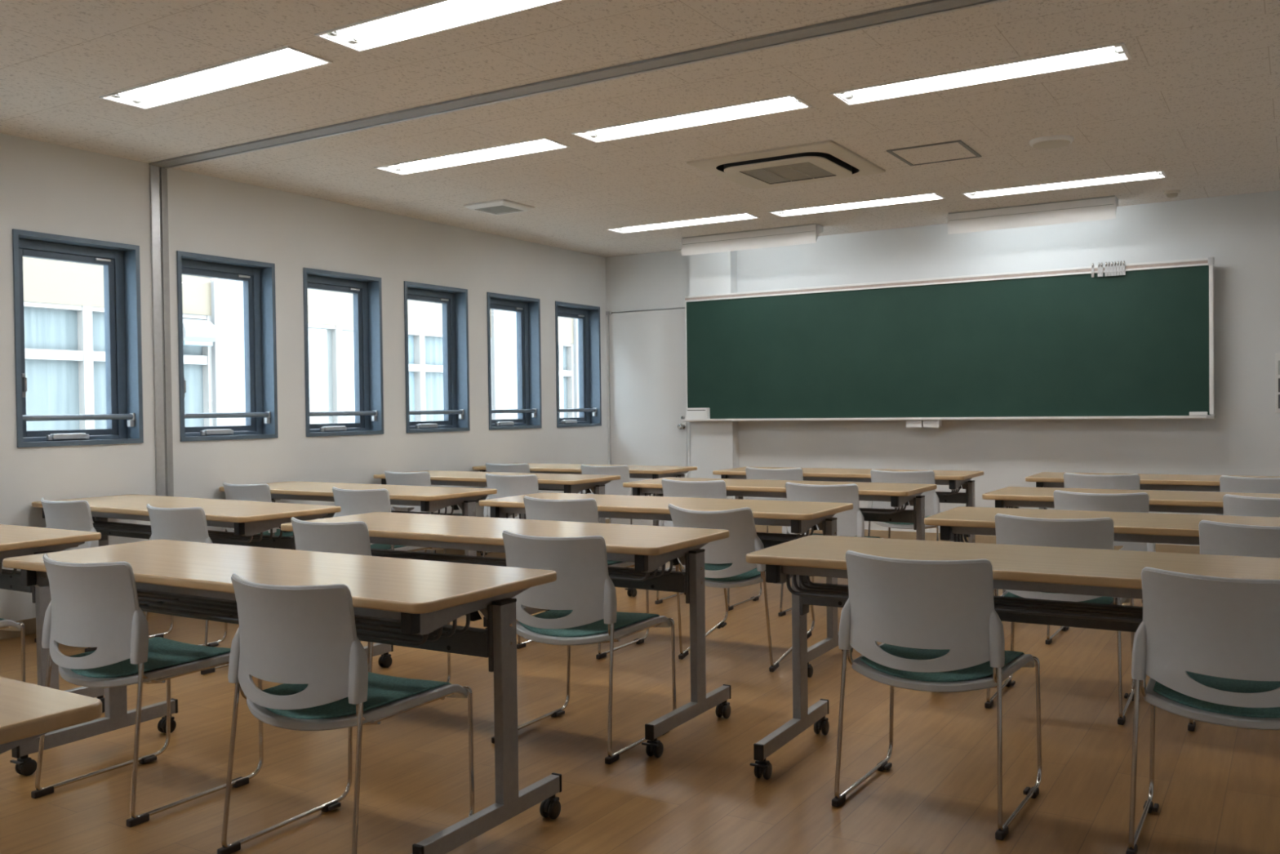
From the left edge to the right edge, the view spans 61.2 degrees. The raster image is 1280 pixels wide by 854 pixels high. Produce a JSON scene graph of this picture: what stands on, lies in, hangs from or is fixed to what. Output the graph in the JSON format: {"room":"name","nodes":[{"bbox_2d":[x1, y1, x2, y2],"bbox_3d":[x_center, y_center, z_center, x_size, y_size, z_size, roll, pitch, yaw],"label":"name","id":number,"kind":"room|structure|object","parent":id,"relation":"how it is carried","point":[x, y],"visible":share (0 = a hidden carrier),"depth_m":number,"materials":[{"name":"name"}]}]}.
{"room":"classroom","nodes":[
{"label":"classroom","id":0,"kind":"room"},
{"bbox_2d":[0,133,608,621],"bbox_3d":[-3.415,-0.214,5.782,0.220,2.653,11.936,0,1,31],"label":"wall","id":1,"kind":"structure","parent":0,"point":[46,188],"depth_m":7.23,"materials":[{"name":"paint"}]},
{"bbox_2d":[12,228,143,447],"bbox_3d":[-3.207,-0.476,6.100,0.217,1.156,0.730,0,1,31],"label":"window","id":2,"kind":"structure","parent":1,"relation":"in","point":[123,415],"depth_m":6.31,"materials":[{"name":"blue metal"}]},
{"bbox_2d":[149,164,173,496],"bbox_3d":[-2.854,-0.233,6.477,0.016,2.653,0.110,0,1,31],"label":"trim","id":3,"kind":"structure","parent":1,"relation":"attached to","point":[157,175],"depth_m":6.46,"materials":[{"name":"metal"}]},
{"bbox_2d":[176,250,278,441],"bbox_3d":[-2.696,-0.497,6.938,0.217,1.156,0.730,0,1,31],"label":"window","id":4,"kind":"structure","parent":1,"relation":"in","point":[258,277],"depth_m":7.17,"materials":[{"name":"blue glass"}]},
{"bbox_2d":[0,518,608,639],"bbox_3d":[-3.300,1.069,5.744,0.012,0.085,11.536,0,1,31],"label":"baseboard","id":5,"kind":"structure","parent":1,"relation":"attached to","point":[29,624],"depth_m":5.79,"materials":[{"name":"beige plastic"}]},
{"bbox_2d":[302,267,383,436],"bbox_3d":[-2.189,-0.518,7.772,0.217,1.156,0.730,0,1,31],"label":"window","id":6,"kind":"structure","parent":1,"relation":"in","point":[366,291],"depth_m":8.01,"materials":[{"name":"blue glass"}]},
{"bbox_2d":[403,280,470,433],"bbox_3d":[-1.682,-0.538,8.604,0.217,1.156,0.730,0,1,31],"label":"window","id":7,"kind":"structure","parent":1,"relation":"in","point":[454,300],"depth_m":8.84,"materials":[{"name":"blue metal"}]},
{"bbox_2d":[486,292,542,430],"bbox_3d":[-1.170,-0.559,9.447,0.217,1.156,0.730,0,1,31],"label":"window","id":8,"kind":"structure","parent":1,"relation":"in","point":[527,309],"depth_m":9.68,"materials":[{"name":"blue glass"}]},
{"bbox_2d":[555,301,601,427],"bbox_3d":[-0.663,-0.580,10.279,0.217,1.156,0.730,0,1,31],"label":"window","id":9,"kind":"structure","parent":1,"relation":"in","point":[589,410],"depth_m":10.52,"materials":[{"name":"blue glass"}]},
{"bbox_2d":[148,0,1008,168],"bbox_3d":[-0.119,-1.558,4.772,6.434,0.014,0.123,0,1,31],"label":"ceiling track","id":10,"kind":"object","parent":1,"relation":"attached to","point":[933,7],"depth_m":4.76,"materials":[{"name":"metal"}]},
{"bbox_2d":[0,0,1279,257],"bbox_3d":[-0.583,-1.547,4.026,6.450,0.001,11.536,0,1,31],"label":"ceiling","id":11,"kind":"structure","parent":0,"point":[1196,100],"depth_m":5.26,"materials":[{"name":"paint"}]},
{"bbox_2d":[98,45,333,109],"bbox_3d":[-1.912,-1.581,4.818,1.284,0.087,0.240,0,1,31],"label":"ceiling light","id":12,"kind":"object","parent":11,"relation":"attached to","point":[284,60],"visible":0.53,"depth_m":4.86,"materials":[{"name":"white plastic"}]},
{"bbox_2d":[314,0,566,52],"bbox_3d":[-0.668,-1.583,4.020,1.284,0.087,0.240,0,1,31],"label":"ceiling light","id":13,"kind":"object","parent":11,"relation":"attached to","point":[440,15],"visible":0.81,"depth_m":4.18,"materials":[{"name":"white plastic"}]},
{"bbox_2d":[373,137,570,175],"bbox_3d":[-1.004,-1.619,6.347,1.284,0.087,0.240,0,1,31],"label":"ceiling light","id":14,"kind":"object","parent":11,"relation":"attached to","point":[541,144],"visible":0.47,"depth_m":6.39,"materials":[{"name":"white plastic"}]},
{"bbox_2d":[463,199,534,215],"bbox_3d":[-1.022,-1.593,7.879,0.372,0.030,0.372,0,1,31],"label":"ceiling vent","id":15,"kind":"object","parent":11,"relation":"in","point":[501,206],"visible":1,"depth_m":7.81,"materials":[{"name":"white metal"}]},
{"bbox_2d":[476,205,521,213],"bbox_3d":[-1.022,-1.589,7.880,0.262,0.014,0.262,0,1,31],"label":"vent grille","id":16,"kind":"object","parent":15,"relation":"attached to","point":[487,209],"depth_m":7.88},
{"bbox_2d":[606,213,759,233],"bbox_3d":[0.331,-1.677,8.714,1.284,0.087,0.240,0,1,31],"label":"ceiling light","id":17,"kind":"object","parent":11,"relation":"attached to","point":[740,216],"visible":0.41,"depth_m":8.76,"materials":[{"name":"white plastic"}]},
{"bbox_2d":[571,94,812,142],"bbox_3d":[0.241,-1.621,5.589,1.284,0.087,0.240,0,1,31],"label":"ceiling light","id":18,"kind":"object","parent":11,"relation":"attached to","point":[790,102],"visible":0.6,"depth_m":5.62,"materials":[{"name":"white plastic"}]},
{"bbox_2d":[681,223,823,255],"bbox_3d":[0.939,-1.576,9.194,1.249,0.159,0.172,0,1,31],"label":"lamp","id":19,"kind":"object","parent":11,"relation":"attached to","point":[803,233],"visible":1,"depth_m":9.10,"materials":[{"name":"white metal"}]},
{"bbox_2d":[686,140,885,189],"bbox_3d":[0.916,-1.613,6.691,0.930,0.097,0.930,0,1,31],"label":"air conditioner","id":20,"kind":"object","parent":11,"relation":"attached to","point":[827,160],"visible":0.97,"depth_m":6.53,"materials":[{"name":"beige plastic"}]},
{"bbox_2d":[741,162,835,183],"bbox_3d":[0.917,-1.573,6.692,0.456,0.017,0.456,0,1,31],"label":"grille","id":21,"kind":"object","parent":20,"relation":"attached to","point":[795,171],"depth_m":6.68,"materials":[{"name":"beige plastic"}]},
{"bbox_2d":[768,192,946,217],"bbox_3d":[1.587,-1.681,8.018,1.284,0.087,0.240,0,1,31],"label":"ceiling light","id":22,"kind":"object","parent":11,"relation":"attached to","point":[932,196],"visible":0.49,"depth_m":8.05,"materials":[{"name":"white plastic"}]},
{"bbox_2d":[886,140,981,166],"bbox_3d":[1.740,-1.614,6.400,0.430,0.006,0.470,0,1,31],"label":"access hatch","id":23,"kind":"object","parent":11,"relation":"attached to","point":[955,150],"visible":1,"depth_m":6.39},
{"bbox_2d":[830,42,1131,106],"bbox_3d":[1.511,-1.626,4.906,1.284,0.087,0.240,0,1,31],"label":"ceiling light","id":24,"kind":"object","parent":11,"relation":"attached to","point":[1117,52],"visible":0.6,"depth_m":4.92,"materials":[{"name":"white plastic"}]},
{"bbox_2d":[947,195,1118,234],"bbox_3d":[2.941,-1.579,8.152,1.201,0.167,0.172,0,1,31],"label":"lamp","id":25,"kind":"object","parent":11,"relation":"attached to","point":[1100,208],"visible":1,"depth_m":8.06,"materials":[{"name":"white metal"}]},
{"bbox_2d":[1029,134,1074,149],"bbox_3d":[2.324,-1.604,6.119,0.236,0.031,0.236,0,1,31],"label":"ceiling speaker","id":26,"kind":"object","parent":11,"relation":"attached to","point":[1058,140],"visible":1,"depth_m":6.06,"materials":[{"name":"white plastic"}]},
{"bbox_2d":[1032,139,1070,149],"bbox_3d":[2.324,-1.594,6.119,0.204,0.011,0.204,0,1,31],"label":"speaker grille","id":27,"kind":"object","parent":26,"relation":"attached to","point":[1037,144],"depth_m":6.08,"materials":[{"name":"beige plastic"}]},
{"bbox_2d":[960,169,1167,199],"bbox_3d":[2.867,-1.686,7.379,1.284,0.087,0.240,0,1,31],"label":"ceiling light","id":28,"kind":"object","parent":11,"relation":"attached to","point":[1156,174],"visible":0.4,"depth_m":7.41,"materials":[{"name":"white plastic"}]},
{"bbox_2d":[0,551,1279,853],"bbox_3d":[-0.557,1.166,4.078,6.870,0.120,11.936,0,1,31],"label":"floor","id":29,"kind":"structure","parent":0,"point":[1216,790],"depth_m":3.54,"materials":[{"name":"brown wood"}]},
{"bbox_2d":[0,617,25,681],"bbox_3d":[-2.634,0.760,3.955,0.491,0.748,0.515,0,1,31],"label":"chair","id":30,"kind":"object","parent":29,"relation":"on","point":[5,624],"visible":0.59,"depth_m":4.04,"materials":[{"name":"grey plastic"}]},
{"bbox_2d":[0,675,102,754],"bbox_3d":[-1.759,0.802,1.993,1.800,0.710,0.608,0,1,32],"label":"folding table","id":31,"kind":"object","parent":29,"relation":"on","point":[28,711],"visible":1,"depth_m":1.70,"materials":[{"name":"beige wood"}]},
{"bbox_2d":[0,524,104,712],"bbox_3d":[-3.002,0.775,4.472,1.800,0.710,0.609,0,1,32],"label":"folding table","id":32,"kind":"object","parent":29,"relation":"on","point":[15,540],"visible":0.41,"depth_m":4.09,"materials":[{"name":"grey metal"}]},
{"bbox_2d":[0,562,17,575],"bbox_3d":[-3.055,0.521,4.387,1.612,0.085,0.177,0,1,32],"label":"wire shelf","id":33,"kind":"object","parent":32,"relation":"attached to","point":[14,571],"depth_m":4.05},
{"bbox_2d":[34,497,173,652],"bbox_3d":[-2.805,0.733,5.639,0.491,0.748,0.515,0,1,33],"label":"chair","id":34,"kind":"object","parent":29,"relation":"on","point":[76,515],"visible":0.31,"depth_m":5.39,"materials":[{"name":"grey plastic"}]},
{"bbox_2d":[31,553,263,826],"bbox_3d":[-1.545,0.756,3.377,0.491,0.748,0.515,0,1,31],"label":"chair","id":35,"kind":"object","parent":29,"relation":"on","point":[95,604],"visible":0.98,"depth_m":3.16,"materials":[{"name":"grey plastic"}]},
{"bbox_2d":[69,636,231,678],"bbox_3d":[-1.540,0.721,3.385,0.403,0.032,0.401,0,1,31],"label":"seat cushion","id":36,"kind":"object","parent":35,"relation":"on","point":[167,658],"depth_m":3.30,"materials":[{"name":"teal fabric"}]},
{"bbox_2d":[31,493,341,549],"bbox_3d":[-2.343,0.748,5.549,1.800,0.710,0.609,0,1,34],"label":"folding table","id":37,"kind":"object","parent":29,"relation":"on","point":[248,518],"visible":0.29,"depth_m":5.31,"materials":[{"name":"grey metal"}]},
{"bbox_2d":[92,516,282,542],"bbox_3d":[-2.398,0.494,5.466,1.612,0.085,0.177,0,1,34],"label":"wire shelf","id":38,"kind":"object","parent":37,"relation":"attached to","point":[260,525],"depth_m":5.22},
{"bbox_2d":[145,503,228,674],"bbox_3d":[-2.045,0.732,5.165,0.491,0.748,0.515,0,1,33],"label":"chair","id":39,"kind":"object","parent":29,"relation":"on","point":[184,524],"visible":0.23,"depth_m":4.92,"materials":[{"name":"grey plastic"}]},
{"bbox_2d":[222,481,293,537],"bbox_3d":[-2.287,0.708,6.726,0.491,0.748,0.515,0,1,33],"label":"chair","id":40,"kind":"object","parent":29,"relation":"on","point":[251,492],"visible":0.31,"depth_m":6.48,"materials":[{"name":"grey plastic"}]},
{"bbox_2d":[258,528,293,536],"bbox_3d":[-2.281,0.673,6.734,0.403,0.032,0.401,0,1,33],"label":"seat cushion","id":41,"kind":"object","parent":40,"relation":"on","point":[291,533],"depth_m":6.73,"materials":[{"name":"teal fabric"}]},
{"bbox_2d":[2,539,561,853],"bbox_3d":[-1.137,0.771,3.304,1.800,0.710,0.608,0,1,31],"label":"folding table","id":42,"kind":"object","parent":29,"relation":"on","point":[408,602],"visible":0.72,"depth_m":3.04,"materials":[{"name":"brown wood"}]},
{"bbox_2d":[137,591,470,645],"bbox_3d":[-1.188,0.518,3.218,1.612,0.085,0.177,0,1,31],"label":"wire shelf","id":43,"kind":"object","parent":42,"relation":"attached to","point":[145,605],"depth_m":3.13,"materials":[{"name":"metal"}]},
{"bbox_2d":[217,573,474,853],"bbox_3d":[-0.798,0.754,2.922,0.491,0.748,0.515,0,1,30],"label":"chair","id":44,"kind":"object","parent":29,"relation":"on","point":[304,638],"visible":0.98,"depth_m":2.71,"materials":[{"name":"grey plastic"}]},
{"bbox_2d":[262,671,451,719],"bbox_3d":[-0.793,0.720,2.931,0.403,0.032,0.401,0,1,30],"label":"seat cushion","id":45,"kind":"object","parent":44,"relation":"on","point":[388,696],"depth_m":2.84,"materials":[{"name":"teal fabric"}]},
{"bbox_2d":[218,480,497,555],"bbox_3d":[-1.726,0.722,6.569,1.800,0.710,0.609,0,1,32],"label":"folding table","id":46,"kind":"object","parent":29,"relation":"on","point":[431,500],"visible":0.26,"depth_m":6.27,"materials":[{"name":"grey metal"}]},
{"bbox_2d":[331,505,453,515],"bbox_3d":[-1.780,0.469,6.485,1.612,0.085,0.177,0,1,32],"label":"wire shelf","id":47,"kind":"object","parent":46,"relation":"attached to","point":[435,508],"depth_m":6.10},
{"bbox_2d":[290,516,450,682],"bbox_3d":[-1.129,0.733,4.434,0.491,0.748,0.515,0,1,32],"label":"chair","id":48,"kind":"object","parent":29,"relation":"on","point":[347,537],"visible":0.22,"depth_m":4.19,"materials":[{"name":"grey plastic"}]},
{"bbox_2d":[332,486,445,553],"bbox_3d":[-1.456,0.707,6.175,0.491,0.748,0.515,0,1,31],"label":"chair","id":49,"kind":"object","parent":29,"relation":"on","point":[352,502],"visible":0.2,"depth_m":5.95,"materials":[{"name":"grey plastic"}]},
{"bbox_2d":[369,543,406,549],"bbox_3d":[-1.451,0.672,6.184,0.403,0.032,0.401,0,1,31],"label":"seat cushion","id":50,"kind":"object","parent":49,"relation":"on","point":[382,546],"depth_m":6.02,"materials":[{"name":"teal fabric"}]},
{"bbox_2d":[384,470,462,552],"bbox_3d":[-1.542,0.680,7.786,0.491,0.748,0.515,0,1,32],"label":"chair","id":51,"kind":"object","parent":29,"relation":"on","point":[415,478],"visible":0.19,"depth_m":7.54,"materials":[{"name":"grey plastic"}]},
{"bbox_2d":[373,470,620,552],"bbox_3d":[-1.028,0.694,7.681,1.800,0.710,0.608,0,1,32],"label":"folding table","id":52,"kind":"object","parent":29,"relation":"on","point":[571,483],"visible":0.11,"depth_m":7.41,"materials":[{"name":"grey metal"}]},
{"bbox_2d":[480,462,529,555],"bbox_3d":[-0.965,0.655,8.780,0.491,0.748,0.515,0,1,29],"label":"chair","id":53,"kind":"object","parent":29,"relation":"on","point":[507,468],"visible":0.13,"depth_m":8.54,"materials":[{"name":"grey plastic"}]},
{"bbox_2d":[280,511,731,757],"bbox_3d":[-0.566,0.747,4.282,1.800,0.710,0.608,0,1,31],"label":"folding table","id":54,"kind":"object","parent":29,"relation":"on","point":[650,548],"visible":0.58,"depth_m":3.98,"materials":[{"name":"grey metal"}]},
{"bbox_2d":[370,549,673,581],"bbox_3d":[-0.618,0.494,4.196,1.612,0.085,0.177,0,1,31],"label":"wire shelf","id":55,"kind":"object","parent":54,"relation":"attached to","point":[623,574],"depth_m":4.22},
{"bbox_2d":[483,473,538,556],"bbox_3d":[-0.751,0.678,7.290,0.491,0.748,0.515,0,1,31],"label":"chair","id":56,"kind":"object","parent":29,"relation":"on","point":[506,486],"visible":0.26,"depth_m":7.06,"materials":[{"name":"grey plastic"}]},
{"bbox_2d":[516,495,648,658],"bbox_3d":[-0.290,0.706,5.363,0.491,0.748,0.515,0,1,31],"label":"chair","id":57,"kind":"object","parent":29,"relation":"on","point":[584,510],"visible":0.23,"depth_m":5.14,"materials":[{"name":"grey plastic"}]},
{"bbox_2d":[491,529,676,764],"bbox_3d":[-0.203,0.731,3.866,0.491,0.748,0.515,0,1,30],"label":"chair","id":58,"kind":"object","parent":29,"relation":"on","point":[581,602],"visible":0.85,"depth_m":3.64,"materials":[{"name":"grey plastic"}]},
{"bbox_2d":[518,609,659,636],"bbox_3d":[-0.198,0.696,3.875,0.403,0.032,0.401,0,1,30],"label":"seat cushion","id":59,"kind":"object","parent":58,"relation":"on","point":[627,624],"depth_m":3.76,"materials":[{"name":"teal fabric"}]},
{"bbox_2d":[472,462,697,565],"bbox_3d":[-0.453,0.670,8.668,1.800,0.710,0.609,0,1,31],"label":"folding table","id":60,"kind":"object","parent":29,"relation":"on","point":[653,472],"visible":0.09,"depth_m":8.40,"materials":[{"name":"grey metal"}]},
{"bbox_2d":[579,464,632,524],"bbox_3d":[-0.170,0.654,8.290,0.491,0.748,0.515,0,1,31],"label":"chair","id":61,"kind":"object","parent":29,"relation":"on","point":[614,486],"visible":0.2,"depth_m":8.04,"materials":[{"name":"grey plastic"}]},
{"bbox_2d":[478,492,853,677],"bbox_3d":[0.100,0.721,5.321,1.800,0.710,0.609,0,1,30],"label":"folding table","id":62,"kind":"object","parent":29,"relation":"on","point":[801,516],"visible":0.37,"depth_m":5.04,"materials":[{"name":"grey metal"}]},
{"bbox_2d":[506,512,813,541],"bbox_3d":[0.049,0.468,5.235,1.612,0.085,0.177,0,1,30],"label":"wire shelf","id":63,"kind":"object","parent":62,"relation":"attached to","point":[763,536],"depth_m":4.90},
{"bbox_2d":[654,478,762,610],"bbox_3d":[0.409,0.677,6.519,0.491,0.748,0.515,0,1,31],"label":"chair","id":64,"kind":"object","parent":29,"relation":"on","point":[673,488],"visible":0.3,"depth_m":6.30,"materials":[{"name":"grey plastic"}]},
{"bbox_2d":[668,503,814,671],"bbox_3d":[0.449,0.708,5.000,0.491,0.736,0.647,0,1,34],"label":"chair","id":65,"kind":"object","parent":29,"relation":"on","point":[726,565],"visible":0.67,"depth_m":4.75,"materials":[{"name":"grey plastic"}]},
{"bbox_2d":[704,563,765,581],"bbox_3d":[0.454,0.626,5.007,0.403,0.032,0.401,0,14,34],"label":"seat cushion","id":66,"kind":"object","parent":65,"relation":"on","point":[753,575],"depth_m":4.83,"materials":[{"name":"teal fabric"}]},
{"bbox_2d":[742,466,806,533],"bbox_3d":[1.019,0.650,7.662,0.491,0.748,0.515,0,1,29],"label":"chair","id":67,"kind":"object","parent":29,"relation":"on","point":[795,473],"visible":0.15,"depth_m":7.43,"materials":[{"name":"grey plastic"}]},
{"bbox_2d":[622,477,937,596],"bbox_3d":[0.811,0.692,6.485,1.800,0.710,0.609,0,1,32],"label":"folding table","id":68,"kind":"object","parent":29,"relation":"on","point":[899,495],"visible":0.46,"depth_m":6.19,"materials":[{"name":"grey metal"}]},
{"bbox_2d":[644,493,906,514],"bbox_3d":[0.759,0.438,6.400,1.612,0.085,0.177,0,1,32],"label":"wire shelf","id":69,"kind":"object","parent":68,"relation":"attached to","point":[903,500],"depth_m":6.00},
{"bbox_2d":[777,481,879,616],"bbox_3d":[1.091,0.676,6.093,0.491,0.748,0.515,0,1,32],"label":"chair","id":70,"kind":"object","parent":29,"relation":"on","point":[851,522],"visible":0.31,"depth_m":5.84,"materials":[{"name":"grey plastic"}]},
{"bbox_2d":[812,533,879,537],"bbox_3d":[1.097,0.641,6.102,0.403,0.032,0.401,0,1,32],"label":"seat cushion","id":71,"kind":"object","parent":70,"relation":"on","point":[813,533],"depth_m":6.14,"materials":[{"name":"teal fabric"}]},
{"bbox_2d":[712,466,983,542],"bbox_3d":[1.447,0.664,7.633,1.800,0.710,0.608,0,1,31],"label":"folding table","id":72,"kind":"object","parent":29,"relation":"on","point":[954,478],"visible":0.34,"depth_m":7.32,"materials":[{"name":"grey metal"}]},
{"bbox_2d":[935,486,959,495],"bbox_3d":[1.395,0.410,7.547,1.612,0.085,0.177,0,1,31],"label":"wire shelf","id":73,"kind":"object","parent":72,"relation":"attached to","point":[956,491],"depth_m":7.16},
{"bbox_2d":[867,469,939,541],"bbox_3d":[1.797,0.648,7.184,0.491,0.748,0.515,0,1,31],"label":"chair","id":74,"kind":"object","parent":29,"relation":"on","point":[931,499],"visible":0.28,"depth_m":6.96,"materials":[{"name":"grey plastic"}]},
{"bbox_2d":[884,515,929,524],"bbox_3d":[1.802,0.613,7.193,0.403,0.032,0.401,0,1,31],"label":"seat cushion","id":75,"kind":"object","parent":74,"relation":"on","point":[886,522],"depth_m":7.04,"materials":[{"name":"teal fabric"}]},
{"bbox_2d":[831,550,1041,839],"bbox_3d":[0.881,0.728,3.209,0.491,0.748,0.515,0,1,33],"label":"chair","id":76,"kind":"object","parent":29,"relation":"on","point":[937,624],"visible":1,"depth_m":3.01,"materials":[{"name":"grey plastic"}]},
{"bbox_2d":[860,643,1024,681],"bbox_3d":[0.887,0.693,3.218,0.403,0.032,0.401,0,1,33],"label":"seat cushion","id":77,"kind":"object","parent":76,"relation":"on","point":[1014,660],"depth_m":3.10,"materials":[{"name":"teal fabric"}]},
{"bbox_2d":[746,534,1279,779],"bbox_3d":[1.254,0.743,3.192,1.800,0.710,0.608,0,1,30],"label":"folding table","id":78,"kind":"object","parent":29,"relation":"on","point":[1116,573],"visible":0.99,"depth_m":3.25,"materials":[{"name":"grey metal"}]},
{"bbox_2d":[786,573,1142,622],"bbox_3d":[1.204,0.490,3.105,1.612,0.085,0.177,0,1,30],"label":"wire shelf","id":79,"kind":"object","parent":78,"relation":"attached to","point":[1135,615],"depth_m":3.13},
{"bbox_2d":[984,513,1134,724],"bbox_3d":[1.643,0.701,4.227,0.491,0.748,0.515,0,1,30],"label":"chair","id":80,"kind":"object","parent":29,"relation":"on","point":[1086,533],"visible":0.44,"depth_m":4.01,"materials":[{"name":"grey plastic"}]},
{"bbox_2d":[1004,591,1112,604],"bbox_3d":[1.648,0.666,4.236,0.403,0.032,0.401,0,1,30],"label":"seat cushion","id":81,"kind":"object","parent":80,"relation":"on","point":[1105,600],"depth_m":4.11,"materials":[{"name":"teal fabric"}]},
{"bbox_2d":[1044,489,1155,644],"bbox_3d":[2.286,0.674,5.304,0.491,0.748,0.515,0,1,32],"label":"chair","id":82,"kind":"object","parent":29,"relation":"on","point":[1139,502],"visible":0.16,"depth_m":5.07,"materials":[{"name":"grey plastic"}]},
{"bbox_2d":[924,506,1279,545],"bbox_3d":[2.073,0.715,4.189,1.800,0.710,0.609,0,1,30],"label":"folding table","id":83,"kind":"object","parent":29,"relation":"on","point":[957,523],"visible":0.28,"depth_m":4.29,"materials":[{"name":"grey metal"}]},
{"bbox_2d":[953,533,970,542],"bbox_3d":[2.022,0.462,4.103,1.612,0.085,0.177,0,1,30],"label":"wire shelf","id":84,"kind":"object","parent":83,"relation":"attached to","point":[956,536],"depth_m":4.52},
{"bbox_2d":[1063,472,1142,603],"bbox_3d":[2.842,0.645,6.598,0.491,0.748,0.515,0,1,32],"label":"chair","id":85,"kind":"object","parent":29,"relation":"on","point":[1124,482],"visible":0.16,"depth_m":6.37,"materials":[{"name":"grey plastic"}]},
{"bbox_2d":[982,486,1279,593],"bbox_3d":[2.664,0.689,5.305,1.800,0.710,0.608,0,1,32],"label":"folding table","id":86,"kind":"object","parent":29,"relation":"on","point":[1174,501],"visible":0.21,"depth_m":5.38,"materials":[{"name":"grey metal"}]},
{"bbox_2d":[1025,471,1279,509],"bbox_3d":[3.322,0.659,6.543,1.800,0.710,0.609,0,1,30],"label":"folding table","id":87,"kind":"object","parent":29,"relation":"on","point":[1043,479],"visible":0.23,"depth_m":6.47,"materials":[{"name":"grey metal"}]},
{"bbox_2d":[1125,566,1279,853],"bbox_3d":[1.565,0.726,2.830,0.491,0.748,0.515,0,1,31],"label":"chair","id":88,"kind":"object","parent":29,"relation":"on","point":[1208,647],"visible":1,"depth_m":2.68,"materials":[{"name":"grey plastic"}]},
{"bbox_2d":[1153,671,1279,717],"bbox_3d":[1.570,0.691,2.839,0.403,0.032,0.401,0,1,31],"label":"seat cushion","id":89,"kind":"object","parent":88,"relation":"on","point":[1165,698],"depth_m":2.76,"materials":[{"name":"teal fabric"}]},
{"bbox_2d":[1187,520,1279,731],"bbox_3d":[2.265,0.699,3.899,0.491,0.748,0.515,0,1,32],"label":"chair","id":90,"kind":"object","parent":29,"relation":"on","point":[1216,538],"visible":0.23,"depth_m":3.74,"materials":[{"name":"grey plastic"}]},
{"bbox_2d":[1215,475,1279,515],"bbox_3d":[3.564,0.643,6.190,0.491,0.748,0.515,0,1,31],"label":"chair","id":91,"kind":"object","parent":29,"relation":"on","point":[1228,483],"visible":0.25,"depth_m":6.01,"materials":[{"name":"grey plastic"}]},
{"bbox_2d":[1222,493,1279,517],"bbox_3d":[2.916,0.672,4.951,0.491,0.748,0.515,0,1,31],"label":"chair","id":92,"kind":"object","parent":29,"relation":"on","point":[1233,504],"visible":0.12,"depth_m":4.80,"materials":[{"name":"grey plastic"}]},
{"bbox_2d":[688,250,738,498],"bbox_3d":[0.683,-0.338,9.963,0.425,2.653,0.130,0,1,31],"label":"pillar","id":93,"kind":"structure","parent":0,"point":[714,444],"depth_m":9.89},
{"bbox_2d":[681,257,1215,427],"bbox_3d":[2.287,-0.605,8.924,4.336,1.216,0.219,0,1,31],"label":"chalkboard","id":94,"kind":"object","parent":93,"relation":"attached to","point":[1060,344],"visible":1,"depth_m":8.69,"materials":[{"name":"green ceramic"}]},
{"bbox_2d":[685,407,710,418],"bbox_3d":[0.529,-0.120,9.925,0.226,0.110,0.056,0,1,31],"label":"box","id":95,"kind":"object","parent":94,"relation":"on","point":[704,412],"visible":1,"depth_m":9.91,"materials":[{"name":"white plastic"}]},
{"bbox_2d":[681,415,1206,421],"bbox_3d":[2.250,-0.067,8.887,4.310,0.022,0.090,0,1,31],"label":"chalk tray","id":96,"kind":"object","parent":94,"relation":"on","point":[713,418],"depth_m":8.86,"materials":[{"name":"white metal"}]},
{"bbox_2d":[605,190,1279,545],"bbox_3d":[2.484,-0.345,9.060,6.450,2.653,0.200,0,1,31],"label":"wall","id":97,"kind":"structure","parent":0,"point":[1241,233],"depth_m":8.50,"materials":[{"name":"paint"}]},
{"bbox_2d":[605,307,690,525],"bbox_3d":[0.080,-0.078,10.411,0.909,2.132,0.124,0,1,31],"label":"door","id":98,"kind":"structure","parent":97,"relation":"in","point":[647,348],"depth_m":10.41,"materials":[{"name":"paint"}]},
{"bbox_2d":[755,524,1199,554],"bbox_3d":[2.806,0.931,8.695,5.525,0.105,0.142,0,1,31],"label":"baseboard","id":99,"kind":"structure","parent":97,"relation":"attached to","point":[1166,548],"depth_m":9.00,"materials":[{"name":"beige plastic"}]},
{"bbox_2d":[1275,353,1279,413],"bbox_3d":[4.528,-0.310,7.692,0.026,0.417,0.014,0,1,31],"label":"switch plate","id":100,"kind":"object","parent":97,"relation":"attached to","point":[1277,355],"visible":1,"depth_m":7.69,"materials":[{"name":"paint"}]},
{"label":"outside","id":101,"kind":"structure","parent":0,"visible":0},
{"bbox_3d":[-1.659,4.559,16.345,7.780,0.100,42.000,0,1,31],"label":"ground","id":102,"kind":"structure","parent":101,"visible":0},
{"bbox_2d":[22,257,578,437],"bbox_3d":[-3.422,-0.486,17.292,0.400,10.000,34.000,0,1,31],"label":"building","id":103,"kind":"structure","parent":102,"relation":"on","point":[64,303],"depth_m":13.79,"materials":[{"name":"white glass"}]},
{"bbox_2d":[23,306,204,437],"bbox_3d":[-6.272,-0.275,12.610,0.040,2.210,2.830,0,1,31],"label":"curtain","id":104,"kind":"object","parent":103,"relation":"hanging from","point":[53,386],"depth_m":12.22,"materials":[{"name":"fabric"}]},
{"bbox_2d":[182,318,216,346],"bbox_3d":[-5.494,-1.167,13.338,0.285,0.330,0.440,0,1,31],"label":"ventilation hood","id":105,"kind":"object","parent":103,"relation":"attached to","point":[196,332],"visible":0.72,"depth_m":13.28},
{"bbox_2d":[408,334,444,421],"bbox_3d":[-3.291,-0.397,17.507,0.040,2.210,2.500,0,1,31],"label":"curtain","id":106,"kind":"object","parent":103,"relation":"hanging from","point":[433,344],"depth_m":17.34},
{"bbox_2d":[562,346,567,417],"bbox_3d":[-1.563,-0.468,20.347,0.040,2.210,0.750,0,1,31],"label":"curtain","id":107,"kind":"object","parent":103,"relation":"hanging from","point":[564,348],"depth_m":20.55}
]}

